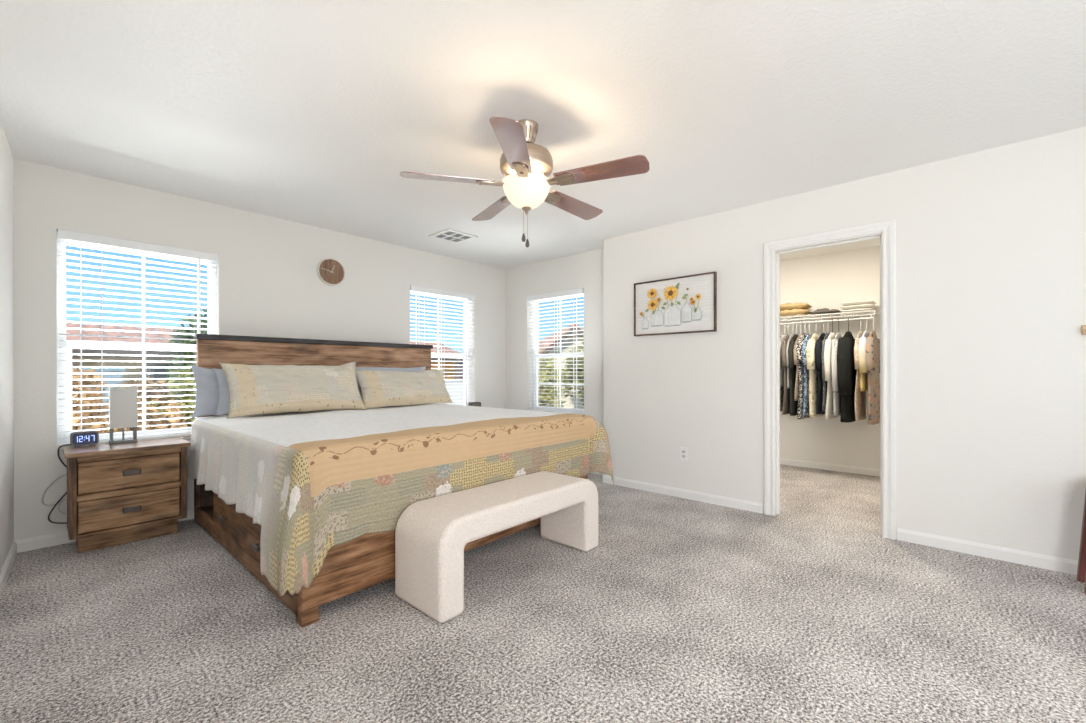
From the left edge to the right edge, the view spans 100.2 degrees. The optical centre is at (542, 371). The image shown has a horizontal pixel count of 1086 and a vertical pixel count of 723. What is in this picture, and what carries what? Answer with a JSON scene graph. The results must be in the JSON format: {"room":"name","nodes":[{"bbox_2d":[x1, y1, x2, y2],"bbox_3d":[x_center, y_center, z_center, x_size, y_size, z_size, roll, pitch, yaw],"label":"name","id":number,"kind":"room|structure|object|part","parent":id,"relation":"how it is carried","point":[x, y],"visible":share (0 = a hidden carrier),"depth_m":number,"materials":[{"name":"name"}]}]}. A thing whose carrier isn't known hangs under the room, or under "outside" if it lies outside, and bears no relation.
{"room":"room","nodes":[
{"label":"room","id":0,"kind":"room"},
{"bbox_2d":[0,120,13,572],"bbox_3d":[-1.097,-0.102,0.545,6.273,2.440,0.150,0,0,45],"label":"wall","id":1,"kind":"structure","parent":0,"point":[6,158],"depth_m":2.55,"materials":[{"name":"white paint"}]},
{"bbox_2d":[0,541,16,597],"bbox_3d":[-1.035,1.080,0.601,6.252,0.075,0.014,0,0,45],"label":"baseboard","id":2,"kind":"structure","parent":1,"relation":"attached to","point":[5,571],"depth_m":2.49,"materials":[{"name":"white paint"}]},
{"bbox_2d":[13,158,505,540],"bbox_3d":[-2.013,-0.101,4.312,0.150,2.440,4.702,0,0,42],"label":"wall","id":3,"kind":"structure","parent":0,"point":[268,284],"depth_m":3.65,"materials":[{"name":"white paint"}]},
{"bbox_2d":[41,474,66,514],"bbox_3d":[-3.140,0.803,2.941,0.010,0.283,0.147,0,0,42],"label":"charging cable","id":4,"kind":"object","parent":3,"relation":"attached to","point":[46,489],"visible":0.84,"depth_m":2.93,"materials":[{"name":"grey plastic"}]},
{"bbox_2d":[48,444,71,523],"bbox_3d":[-3.111,0.735,2.947,0.138,0.521,0.034,0,0,-43],"label":"power cord","id":5,"kind":"object","parent":3,"relation":"attached to","point":[62,462],"visible":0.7,"depth_m":2.94,"materials":[{"name":"black plastic"}]},
{"bbox_2d":[15,508,193,552],"bbox_3d":[-1.869,1.082,4.347,0.014,0.075,4.160,0,0,42],"label":"baseboard","id":6,"kind":"structure","parent":3,"relation":"attached to","point":[28,544],"depth_m":2.90,"materials":[{"name":"white paint"}]},
{"bbox_2d":[56,232,215,451],"bbox_3d":[-2.910,-0.203,3.316,0.154,1.447,0.880,0,0,42],"label":"window","id":7,"kind":"structure","parent":3,"relation":"in","point":[63,435],"depth_m":3.06,"materials":[{"name":"white plastic"}]},
{"bbox_3d":[-2.884,0.509,3.295,0.089,0.024,0.880,0,0,42],"label":"sill","id":8,"kind":"part","parent":7,"relation":"part of","materials":[{"name":"white paint"}]},
{"bbox_3d":[-2.938,0.126,3.343,0.035,0.677,0.788,0,0,42],"label":"sash","id":9,"kind":"part","parent":7,"relation":"part of","materials":[{"name":"white plastic"}]},
{"bbox_2d":[58,229,218,446],"bbox_3d":[-2.873,-0.215,3.284,0.080,1.415,0.866,0,0,42],"label":"window blind","id":10,"kind":"object","parent":7,"relation":"attached to","point":[62,234],"visible":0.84,"depth_m":3.25,"materials":[{"name":"white plastic"}]},
{"bbox_3d":[-2.881,0.484,3.292,0.044,0.018,0.866,0,0,42],"label":"rail","id":11,"kind":"part","parent":10,"relation":"part of","materials":[{"name":"white plastic"}]},
{"bbox_2d":[317,258,344,285],"bbox_3d":[-1.968,-0.926,4.222,0.038,0.246,0.246,0,0,42],"label":"wall clock","id":12,"kind":"object","parent":3,"relation":"attached to","point":[330,271],"visible":1,"depth_m":4.21,"materials":[{"name":"brown wood"}]},
{"bbox_2d":[410,291,470,405],"bbox_3d":[-1.177,-0.206,5.235,0.154,1.447,0.891,0,0,42],"label":"window","id":13,"kind":"structure","parent":3,"relation":"in","point":[468,324],"depth_m":5.54,"materials":[{"name":"white plastic"}]},
{"bbox_2d":[410,285,474,405],"bbox_3d":[-1.141,-0.218,5.202,0.080,1.415,0.877,0,0,42],"label":"window blind","id":14,"kind":"object","parent":13,"relation":"attached to","point":[412,287],"visible":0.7,"depth_m":5.23,"materials":[{"name":"white plastic"}]},
{"bbox_3d":[-1.205,0.122,5.262,0.035,0.677,0.799,0,0,42],"label":"sash","id":15,"kind":"part","parent":13,"relation":"part of","materials":[{"name":"white plastic"}]},
{"bbox_2d":[0,0,1085,269],"bbox_3d":[0.835,-1.426,1.605,8.009,0.200,8.705,0,0,42],"label":"ceiling","id":16,"kind":"structure","parent":0,"point":[308,112],"depth_m":2.19,"materials":[{"name":"white paint"}]},
{"bbox_2d":[428,229,477,243],"bbox_3d":[-0.876,-1.317,4.437,0.335,0.010,0.345,0,0,42],"label":"ceiling vent","id":17,"kind":"object","parent":16,"relation":"in","point":[449,235],"visible":1,"depth_m":4.42,"materials":[{"name":"white metal"}]},
{"bbox_2d":[399,117,649,247],"bbox_3d":[-0.056,-0.996,2.484,1.259,0.656,1.210,0,0,42],"label":"ceiling fan","id":18,"kind":"object","parent":16,"relation":"hanging from","point":[526,166],"visible":1,"depth_m":2.34,"materials":[{"name":"brown wood"}]},
{"bbox_3d":[-0.494,-1.001,2.357,0.480,0.034,0.137,0,0,-12],"label":"blade","id":19,"kind":"part","parent":18,"relation":"part of","materials":[{"name":"brown wood"}]},
{"bbox_3d":[-0.299,-1.002,2.804,0.137,0.034,0.480,0,0,-30],"label":"blade","id":20,"kind":"part","parent":18,"relation":"part of","materials":[{"name":"brown wood"}]},
{"bbox_3d":[-0.129,-1.002,2.033,0.137,0.034,0.480,0,0,6],"label":"blade","id":21,"kind":"part","parent":18,"relation":"part of","materials":[{"name":"brown wood"}]},
{"bbox_3d":[-0.088,-0.947,2.446,0.268,0.134,0.268,0,0,42],"label":"lamp shade","id":22,"kind":"part","parent":18,"relation":"part of","materials":[{"name":"white glass"}]},
{"bbox_3d":[0.187,-1.003,2.756,0.137,0.034,0.480,0,0,42],"label":"blade","id":23,"kind":"part","parent":18,"relation":"part of","materials":[{"name":"brown wood"}]},
{"bbox_3d":[0.292,-1.003,2.280,0.480,0.034,0.137,0,0,24],"label":"blade","id":24,"kind":"part","parent":18,"relation":"part of","materials":[{"name":"brown wood"}]},
{"bbox_2d":[0,464,1085,722],"bbox_3d":[0.965,1.174,2.826,6.559,0.120,6.725,0,0,42],"label":"floor","id":25,"kind":"structure","parent":0,"point":[682,610],"depth_m":1.94,"materials":[{"name":"carpet"}]},
{"bbox_2d":[62,437,190,552],"bbox_3d":[-2.767,0.804,3.034,0.395,0.633,0.600,0,0,42],"label":"nightstand","id":26,"kind":"object","parent":25,"relation":"on","point":[117,494],"visible":1,"depth_m":2.92,"materials":[{"name":"brown wood"}]},
{"bbox_2d":[70,430,98,446],"bbox_3d":[-2.997,0.439,2.971,0.058,0.098,0.130,0,0,42],"label":"alarm clock","id":27,"kind":"object","parent":26,"relation":"on","point":[77,438],"visible":1,"depth_m":2.95,"materials":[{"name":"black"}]},
{"bbox_2d":[109,387,137,443],"bbox_3d":[-2.882,0.298,3.119,0.090,0.379,0.139,0,0,42],"label":"table lamp","id":28,"kind":"object","parent":26,"relation":"on","point":[123,401],"visible":1,"depth_m":3.09,"materials":[{"name":"fabric"}]},
{"bbox_3d":[-2.818,0.423,3.141,0.012,0.089,0.012,0,0,42],"label":"post","id":29,"kind":"part","parent":28,"relation":"part of","materials":[{"name":"grey metal"}]},
{"bbox_3d":[-2.654,0.761,2.933,0.028,0.495,0.497,0,0,42],"label":"rail","id":30,"kind":"part","parent":26,"relation":"part of","materials":[{"name":"brown wood"}]},
{"bbox_3d":[-2.749,0.889,3.019,0.270,0.193,0.487,0,0,42],"label":"drawer","id":31,"kind":"part","parent":26,"relation":"part of","materials":[{"name":"brown wood"}]},
{"bbox_3d":[-2.750,0.652,3.019,0.270,0.191,0.487,0,0,42],"label":"drawer","id":32,"kind":"part","parent":26,"relation":"part of","materials":[{"name":"brown wood"}]},
{"bbox_3d":[-2.640,0.884,2.919,0.024,0.032,0.086,0,0,42],"label":"handle","id":33,"kind":"part","parent":26,"relation":"part of","materials":[{"name":"brown metal"}]},
{"bbox_3d":[-2.641,0.647,2.919,0.024,0.032,0.086,0,0,42],"label":"handle","id":34,"kind":"part","parent":26,"relation":"part of","materials":[{"name":"brown metal"}]},
{"bbox_2d":[194,334,587,627],"bbox_3d":[-1.147,0.417,3.470,2.144,1.402,2.152,0,0,42],"label":"bed","id":35,"kind":"object","parent":25,"relation":"on","point":[367,560],"visible":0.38,"depth_m":2.90,"materials":[{"name":"brown wood"}]},
{"bbox_3d":[-1.970,0.901,2.785,0.090,0.027,0.030,0,0,42],"label":"handle","id":36,"kind":"part","parent":35,"relation":"part of","materials":[{"name":"brown metal"}]},
{"bbox_3d":[-1.886,0.849,2.744,0.642,0.280,0.022,0,0,42],"label":"drawer","id":37,"kind":"part","parent":35,"relation":"part of","materials":[{"name":"brown wood"}]},
{"bbox_3d":[-1.826,0.874,2.692,2.019,0.430,0.022,0,0,42],"label":"rail","id":38,"kind":"part","parent":35,"relation":"part of","materials":[{"name":"brown wood"}]},
{"bbox_3d":[-1.380,0.848,2.287,0.636,0.280,0.022,0,0,42],"label":"drawer","id":39,"kind":"part","parent":35,"relation":"part of","materials":[{"name":"brown wood"}]},
{"bbox_3d":[-1.464,0.900,2.328,0.090,0.027,0.030,0,0,42],"label":"handle","id":40,"kind":"part","parent":35,"relation":"part of","materials":[{"name":"brown metal"}]},
{"bbox_3d":[-1.053,1.084,2.030,0.075,0.068,0.075,0,0,42],"label":"leg","id":41,"kind":"part","parent":35,"relation":"part of","materials":[{"name":"brown wood"}]},
{"bbox_3d":[-1.907,0.438,4.157,0.065,1.362,2.036,0,0,42],"label":"headboard","id":42,"kind":"part","parent":35,"relation":"part of","materials":[{"name":"brown wood"}]},
{"bbox_3d":[-0.367,0.852,2.767,0.045,0.392,2.088,0,0,42],"label":"foot panel","id":43,"kind":"part","parent":35,"relation":"part of","materials":[{"name":"brown wood"}]},
{"bbox_2d":[395,471,597,622],"bbox_3d":[-0.190,0.888,2.561,0.398,0.448,1.204,0,0,42],"label":"bench","id":44,"kind":"object","parent":25,"relation":"on","point":[432,535],"visible":1,"depth_m":2.22,"materials":[{"name":"beige fabric"}]},
{"bbox_2d":[1077,492,1085,593],"bbox_3d":[2.949,0.832,2.189,0.466,0.557,0.400,0,0,42],"label":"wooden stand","id":45,"kind":"object","parent":25,"relation":"on","point":[1081,572],"visible":1,"depth_m":2.39,"materials":[{"name":"brown wood"}]},
{"bbox_3d":[-0.849,0.801,5.156,0.395,0.633,0.600,0,0,42],"label":"nightstand","id":46,"kind":"object","parent":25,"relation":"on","visible":0},
{"bbox_2d":[468,402,480,406],"bbox_3d":[-0.792,0.420,5.280,0.064,0.129,0.150,0,0,42],"label":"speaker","id":47,"kind":"object","parent":46,"relation":"on","point":[478,404],"visible":0.46,"depth_m":5.25},
{"bbox_2d":[506,248,603,426],"bbox_3d":[0.196,-0.105,5.384,1.691,2.440,0.150,0,0,42],"label":"wall","id":48,"kind":"structure","parent":0,"point":[584,270],"depth_m":5.32,"materials":[{"name":"white paint"}]},
{"bbox_2d":[532,293,583,412],"bbox_3d":[0.177,-0.208,5.398,0.879,1.447,0.154,0,0,42],"label":"window","id":49,"kind":"structure","parent":48,"relation":"in","point":[534,364],"depth_m":5.65,"materials":[{"name":"white plastic"}]},
{"bbox_2d":[527,288,583,414],"bbox_3d":[0.144,-0.220,5.362,0.865,1.415,0.080,0,0,42],"label":"window blind","id":50,"kind":"object","parent":49,"relation":"attached to","point":[573,292],"visible":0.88,"depth_m":5.34,"materials":[{"name":"white plastic"}]},
{"bbox_3d":[0.154,0.478,5.371,0.865,0.018,0.044,0,0,42],"label":"rail","id":51,"kind":"part","parent":50,"relation":"part of","materials":[{"name":"white plastic"}]},
{"bbox_3d":[0.204,0.120,5.427,0.787,0.677,0.035,0,0,42],"label":"sash","id":52,"kind":"part","parent":49,"relation":"part of","materials":[{"name":"white plastic"}]},
{"bbox_2d":[590,471,603,475],"bbox_3d":[0.148,1.078,5.319,1.677,0.075,0.014,0,0,42],"label":"baseboard","id":53,"kind":"structure","parent":48,"relation":"attached to","point":[593,472],"depth_m":4.91,"materials":[{"name":"white paint"}]},
{"bbox_2d":[780,246,879,468],"bbox_3d":[3.355,-0.110,5.095,2.550,2.440,0.150,0,0,42],"label":"wall","id":54,"kind":"structure","parent":0,"point":[829,280],"depth_m":5.09,"materials":[{"name":"white paint"}]},
{"bbox_2d":[780,310,878,334],"bbox_3d":[2.902,-0.448,5.174,1.463,0.340,0.337,0,0,42],"label":"wire shelf","id":55,"kind":"object","parent":54,"relation":"attached to","point":[870,311],"visible":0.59,"depth_m":4.86,"materials":[{"name":"white metal"}]},
{"bbox_2d":[780,336,783,411],"bbox_3d":[2.687,-0.050,5.152,0.492,1.010,0.070,0,0,-45],"label":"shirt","id":56,"kind":"object","parent":55,"relation":"hanging from","point":[781,387],"visible":0.06,"depth_m":5.13,"materials":[{"name":"black fabric"}]},
{"bbox_2d":[780,322,785,385],"bbox_3d":[2.724,-0.195,5.118,0.472,0.720,0.060,0,0,-43],"label":"shirt","id":57,"kind":"object","parent":55,"relation":"hanging from","point":[782,337],"visible":0.23,"depth_m":5.04,"materials":[{"name":"grey fabric"}]},
{"bbox_2d":[781,322,789,414],"bbox_3d":[2.758,-0.041,5.089,0.066,1.028,0.490,0,0,42],"label":"shirt","id":58,"kind":"object","parent":55,"relation":"hanging from","point":[786,399],"visible":0.5,"depth_m":4.95,"materials":[{"name":"fabric"}]},
{"bbox_2d":[786,322,793,387],"bbox_3d":[2.790,-0.184,5.059,0.053,0.740,0.458,0,0,45],"label":"shirt","id":59,"kind":"object","parent":55,"relation":"hanging from","point":[791,335],"visible":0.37,"depth_m":4.93,"materials":[{"name":"grey fabric"}]},
{"bbox_2d":[788,322,797,415],"bbox_3d":[2.813,-0.036,5.038,0.490,1.038,0.066,0,0,-44],"label":"shirt","id":60,"kind":"object","parent":55,"relation":"hanging from","point":[792,368],"visible":0.55,"depth_m":4.92,"materials":[{"name":"black fabric"}]},
{"bbox_2d":[780,314,810,318],"bbox_3d":[2.839,-0.631,5.233,0.400,0.030,0.265,0,0,42],"label":"sheet","id":61,"kind":"object","parent":55,"relation":"on","point":[799,314],"visible":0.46,"depth_m":5.15,"materials":[{"name":"beige fabric"}]},
{"bbox_2d":[780,302,811,315],"bbox_3d":[2.873,-0.715,5.203,0.330,0.156,0.265,0,0,42],"label":"folded blanket","id":62,"kind":"object","parent":61,"relation":"on","point":[797,308],"visible":0.82,"depth_m":5.11,"materials":[{"name":"yellow fabric"}]},
{"bbox_2d":[793,321,800,400],"bbox_3d":[2.847,-0.119,5.008,0.061,0.871,0.486,0,0,44],"label":"dress","id":63,"kind":"object","parent":55,"relation":"hanging from","point":[796,393],"visible":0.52,"depth_m":4.87,"materials":[{"name":"beige fabric"}]},
{"bbox_2d":[796,321,809,418],"bbox_3d":[2.875,-0.020,4.983,0.501,1.069,0.085,0,0,-44],"label":"dress","id":64,"kind":"object","parent":55,"relation":"hanging from","point":[799,345],"visible":0.55,"depth_m":4.85,"materials":[{"name":"multicoloured fabric"}]},
{"bbox_2d":[802,321,811,415],"bbox_3d":[2.907,-0.041,4.954,0.079,1.028,0.479,0,0,44],"label":"dress","id":65,"kind":"object","parent":55,"relation":"hanging from","point":[805,412],"visible":0.52,"depth_m":4.83,"materials":[{"name":"blue fabric"}]},
{"bbox_2d":[806,320,822,417],"bbox_3d":[2.956,-0.035,4.909,0.538,1.040,0.094,0,0,-44],"label":"shirt","id":66,"kind":"object","parent":55,"relation":"hanging from","point":[810,353],"visible":0.53,"depth_m":4.77,"materials":[{"name":"beige fabric"}]},
{"bbox_2d":[814,324,825,414],"bbox_3d":[3.009,-0.051,4.861,0.507,1.009,0.084,0,0,-43],"label":"shirt","id":67,"kind":"object","parent":55,"relation":"hanging from","point":[818,346],"visible":0.48,"depth_m":4.73,"materials":[{"name":"black fabric"}]},
{"bbox_2d":[821,320,829,411],"bbox_3d":[3.041,-0.070,4.833,0.469,0.970,0.058,0,0,-44],"label":"shirt","id":68,"kind":"object","parent":55,"relation":"hanging from","point":[827,334],"visible":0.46,"depth_m":4.70,"materials":[{"name":"grey fabric"}]},
{"bbox_2d":[809,308,841,315],"bbox_3d":[3.104,-0.655,4.994,0.285,0.078,0.265,0,0,42],"label":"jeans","id":69,"kind":"object","parent":55,"relation":"on","point":[825,310],"visible":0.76,"depth_m":4.92,"materials":[{"name":"grey fabric"}]},
{"bbox_3d":[2.787,-0.555,5.063,1.440,0.048,0.018,0,0,42],"label":"hanging rod","id":70,"kind":"part","parent":55,"relation":"part of","materials":[{"name":"white metal"}]},
{"bbox_2d":[824,319,838,419],"bbox_3d":[3.069,-0.031,4.808,0.492,1.049,0.076,0,0,-43],"label":"shirt","id":71,"kind":"object","parent":55,"relation":"hanging from","point":[828,343],"visible":0.55,"depth_m":4.67,"materials":[{"name":"white fabric"}]},
{"bbox_2d":[831,319,841,415],"bbox_3d":[3.110,-0.048,4.771,0.075,1.014,0.498,0,0,45],"label":"shirt","id":72,"kind":"object","parent":55,"relation":"hanging from","point":[836,397],"visible":0.59,"depth_m":4.62,"materials":[{"name":"white fabric"}]},
{"bbox_2d":[837,318,856,422],"bbox_3d":[3.175,-0.020,4.712,0.556,1.070,0.139,0,0,-44],"label":"coat","id":73,"kind":"object","parent":55,"relation":"hanging from","point":[846,371],"visible":0.88,"depth_m":4.56,"materials":[{"name":"black fabric"}]},
{"bbox_2d":[840,300,875,313],"bbox_3d":[3.327,-0.677,4.793,0.285,0.121,0.265,0,0,42],"label":"folded blanket","id":74,"kind":"object","parent":55,"relation":"on","point":[866,305],"visible":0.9,"depth_m":4.71,"materials":[{"name":"white fabric"}]},
{"bbox_2d":[854,317,865,420],"bbox_3d":[3.253,-0.031,4.641,0.482,1.048,0.058,0,0,-44],"label":"shirt","id":75,"kind":"object","parent":55,"relation":"hanging from","point":[860,396],"visible":0.66,"depth_m":4.53,"materials":[{"name":"beige fabric"}]},
{"bbox_2d":[858,317,869,390],"bbox_3d":[3.289,-0.180,4.609,0.520,0.751,0.092,0,0,-44],"label":"shirt","id":76,"kind":"object","parent":55,"relation":"hanging from","point":[863,373],"visible":0.56,"depth_m":4.47,"materials":[{"name":"white fabric"}]},
{"bbox_2d":[866,316,879,424],"bbox_3d":[3.333,-0.015,4.569,0.520,1.080,0.083,0,0,-44],"label":"dress","id":77,"kind":"object","parent":55,"relation":"hanging from","point":[872,342],"visible":0.95,"depth_m":4.46,"materials":[{"name":"beige fabric"}]},
{"bbox_2d":[780,458,879,476],"bbox_3d":[3.302,1.072,5.034,2.250,0.075,0.014,0,0,42],"label":"baseboard","id":78,"kind":"structure","parent":54,"relation":"attached to","point":[792,462],"depth_m":5.09,"materials":[{"name":"white paint"}]},
{"bbox_2d":[603,126,1085,560],"bbox_3d":[2.434,-0.109,3.194,4.568,2.440,0.400,0,0,42],"label":"wall","id":79,"kind":"structure","parent":0,"point":[991,243],"depth_m":2.87,"materials":[{"name":"white paint"}]},
{"bbox_2d":[634,271,716,335],"bbox_3d":[1.150,-0.584,4.045,0.773,0.498,0.056,0,0,42],"label":"framed picture","id":80,"kind":"object","parent":79,"relation":"attached to","point":[683,304],"visible":1,"depth_m":4.01,"materials":[{"name":"white paper"}]},
{"bbox_2d":[640,283,700,329],"bbox_3d":[1.127,-0.590,4.051,0.596,0.392,0.034,0,0,42],"label":"painting","id":81,"kind":"object","parent":80,"relation":"attached to","point":[663,306],"depth_m":4.05,"materials":[{"name":"white paper"}]},
{"bbox_2d":[603,475,762,513],"bbox_3d":[1.162,1.076,4.066,1.506,0.075,0.014,0,0,42],"label":"baseboard","id":82,"kind":"structure","parent":79,"relation":"attached to","point":[671,491],"depth_m":3.96,"materials":[{"name":"white paint"}]},
{"bbox_2d":[680,447,687,460],"bbox_3d":[1.239,0.726,3.999,0.070,0.116,0.008,0,0,42],"label":"wall outlet","id":83,"kind":"object","parent":79,"relation":"attached to","point":[683,451],"visible":1,"depth_m":3.99,"materials":[{"name":"white paint"}]},
{"bbox_2d":[764,219,895,539],"bbox_3d":[2.077,0.052,3.329,0.816,2.119,0.160,0,0,42],"label":"door frame","id":84,"kind":"structure","parent":79,"relation":"in","point":[885,231],"depth_m":3.17,"materials":[{"name":"white paint"}]},
{"bbox_2d":[897,528,1077,574],"bbox_3d":[3.167,1.073,2.255,2.226,0.075,0.014,0,0,42],"label":"baseboard","id":85,"kind":"structure","parent":79,"relation":"attached to","point":[1058,564],"depth_m":2.70,"materials":[{"name":"white paint"}]},
{"bbox_2d":[1082,325,1085,334],"bbox_3d":[3.179,-0.226,2.201,0.732,0.052,0.073,0,0,42],"label":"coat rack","id":86,"kind":"object","parent":79,"relation":"attached to","point":[1083,326],"visible":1,"depth_m":2.46,"materials":[{"name":"brown wood"}]},
{"label":"outside","id":87,"kind":"structure","parent":0,"visible":0},
{"bbox_3d":[-1.072,2.818,21.186,90.000,0.200,90.000,0,0,42],"label":"ground","id":88,"kind":"structure","parent":87,"visible":0},
{"bbox_2d":[72,368,119,433],"bbox_3d":[-5.474,1.324,5.316,1.036,2.806,0.914,0,0,42],"label":"shrub","id":89,"kind":"object","parent":88,"relation":"on","point":[97,420],"visible":0.13,"depth_m":5.30,"materials":[{"name":"orange plant"}]},
{"bbox_2d":[72,368,124,413],"bbox_3d":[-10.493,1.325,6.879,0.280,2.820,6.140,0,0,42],"label":"shed","id":90,"kind":"object","parent":88,"relation":"on","point":[98,370],"visible":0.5,"depth_m":8.90,"materials":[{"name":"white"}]},
{"bbox_2d":[66,323,184,400],"bbox_3d":[-12.270,0.804,8.793,4.426,3.868,8.600,0,0,42],"label":"house","id":91,"kind":"structure","parent":88,"relation":"on","point":[75,325],"depth_m":9.89,"materials":[{"name":"beige paint"}]},
{"bbox_2d":[102,377,178,422],"bbox_3d":[-6.922,1.403,7.946,1.419,2.654,1.505,0,0,42],"label":"shrub","id":92,"kind":"object","parent":88,"relation":"on","point":[148,381],"visible":0.07,"depth_m":7.81,"materials":[{"name":"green plant"}]},
{"bbox_2d":[97,398,186,433],"bbox_3d":[-5.333,1.530,5.882,0.975,2.394,1.196,0,0,42],"label":"shrub","id":93,"kind":"object","parent":88,"relation":"on","point":[174,409],"visible":0.09,"depth_m":5.95,"materials":[{"name":"orange plant"}]},
{"bbox_2d":[139,368,195,428],"bbox_3d":[-5.117,1.337,6.540,1.093,2.778,1.034,0,0,-12],"label":"shrub","id":94,"kind":"object","parent":88,"relation":"on","point":[175,392],"visible":0.11,"depth_m":6.43,"materials":[{"name":"green plant"}]},
{"bbox_2d":[165,308,207,393],"bbox_3d":[-7.244,0.675,9.861,1.506,4.109,1.461,0,0,42],"label":"tree","id":95,"kind":"object","parent":88,"relation":"on","point":[187,353],"visible":0.16,"depth_m":9.58,"materials":[{"name":"green plant"}]},
{"bbox_2d":[410,341,462,378],"bbox_3d":[-5.665,0.752,17.444,3.829,3.948,3.900,0,0,39],"label":"house","id":96,"kind":"structure","parent":88,"relation":"on","point":[447,375],"depth_m":17.48,"materials":[{"name":"orange paint"}]},
{"bbox_2d":[439,343,462,378],"bbox_3d":[-7.657,0.532,28.732,4.646,4.394,6.000,0,0,-37],"label":"house","id":97,"kind":"structure","parent":88,"relation":"on","point":[456,364],"depth_m":27.34,"materials":[{"name":"grey paint"}]},
{"bbox_2d":[440,380,462,404],"bbox_3d":[-3.547,1.487,14.121,0.260,2.470,8.200,0,0,42],"label":"wall","id":98,"kind":"structure","parent":88,"relation":"on","point":[453,382],"depth_m":14.76,"materials":[{"name":"white paint"}]},
{"bbox_2d":[538,349,565,407],"bbox_3d":[-0.127,1.044,11.275,1.366,3.347,1.533,0,0,42],"label":"tree","id":99,"kind":"object","parent":88,"relation":"on","point":[540,364],"visible":0.33,"depth_m":11.13,"materials":[{"name":"green plant"}]},
{"bbox_2d":[538,324,583,391],"bbox_3d":[0.498,0.505,20.517,5.271,4.419,9.505,0,0,-8],"label":"house","id":100,"kind":"structure","parent":88,"relation":"on","point":[563,349],"depth_m":16.10,"materials":[{"name":"beige paint"}]},
{"bbox_2d":[547,391,583,408],"bbox_3d":[1.980,1.662,12.633,8.000,2.100,0.260,0,0,42],"label":"wall","id":101,"kind":"structure","parent":88,"relation":"on","point":[579,403],"depth_m":13.54,"materials":[{"name":"beige paint"}]},
{"bbox_2d":[561,338,583,405],"bbox_3d":[1.172,0.848,12.006,1.484,3.734,1.537,0,0,42],"label":"tree","id":102,"kind":"object","parent":88,"relation":"on","point":[579,371],"visible":0.23,"depth_m":11.73,"materials":[{"name":"green plant"}]},
{"bbox_3d":[-1.136,0.508,3.459,1.995,0.296,2.030,0,0,42],"label":"mattress","id":103,"kind":"object","parent":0,"visible":0},
{"bbox_2d":[187,403,613,595],"bbox_3d":[-1.025,0.627,3.428,2.226,0.628,2.377,0,0,42],"label":"quilt","id":104,"kind":"object","parent":103,"relation":"on","point":[314,482],"visible":0.97,"depth_m":2.44,"materials":[{"name":"fabric"}]},
{"bbox_2d":[190,365,218,417],"bbox_3d":[-2.255,0.143,3.614,0.131,0.386,0.887,0,0,42],"label":"pillow","id":105,"kind":"object","parent":104,"relation":"on","point":[207,393],"visible":0.2,"depth_m":3.33,"materials":[{"name":"grey fabric"}]},
{"bbox_2d":[212,368,229,415],"bbox_3d":[-2.103,0.145,3.665,0.122,0.354,0.928,0,0,42],"label":"pillow","id":106,"kind":"object","parent":104,"relation":"on","point":[223,387],"visible":0.12,"depth_m":3.36,"materials":[{"name":"grey fabric"}]},
{"bbox_2d":[219,361,366,418],"bbox_3d":[-1.938,0.119,3.617,0.310,0.421,1.039,0,0,42],"label":"pillow sham","id":107,"kind":"object","parent":104,"relation":"on","point":[253,389],"visible":1,"depth_m":3.48,"materials":[{"name":"beige fabric"}]},
{"bbox_2d":[356,366,425,400],"bbox_3d":[-1.486,0.131,4.441,0.158,0.372,0.826,0,0,42],"label":"pillow","id":108,"kind":"object","parent":104,"relation":"on","point":[415,369],"visible":0.09,"depth_m":4.39,"materials":[{"name":"grey fabric"}]},
{"bbox_2d":[356,370,452,407],"bbox_3d":[-1.306,0.152,4.353,0.297,0.346,0.985,0,0,42],"label":"pillow sham","id":109,"kind":"object","parent":104,"relation":"on","point":[378,388],"visible":0.98,"depth_m":4.21,"materials":[{"name":"beige fabric"}]}
]}

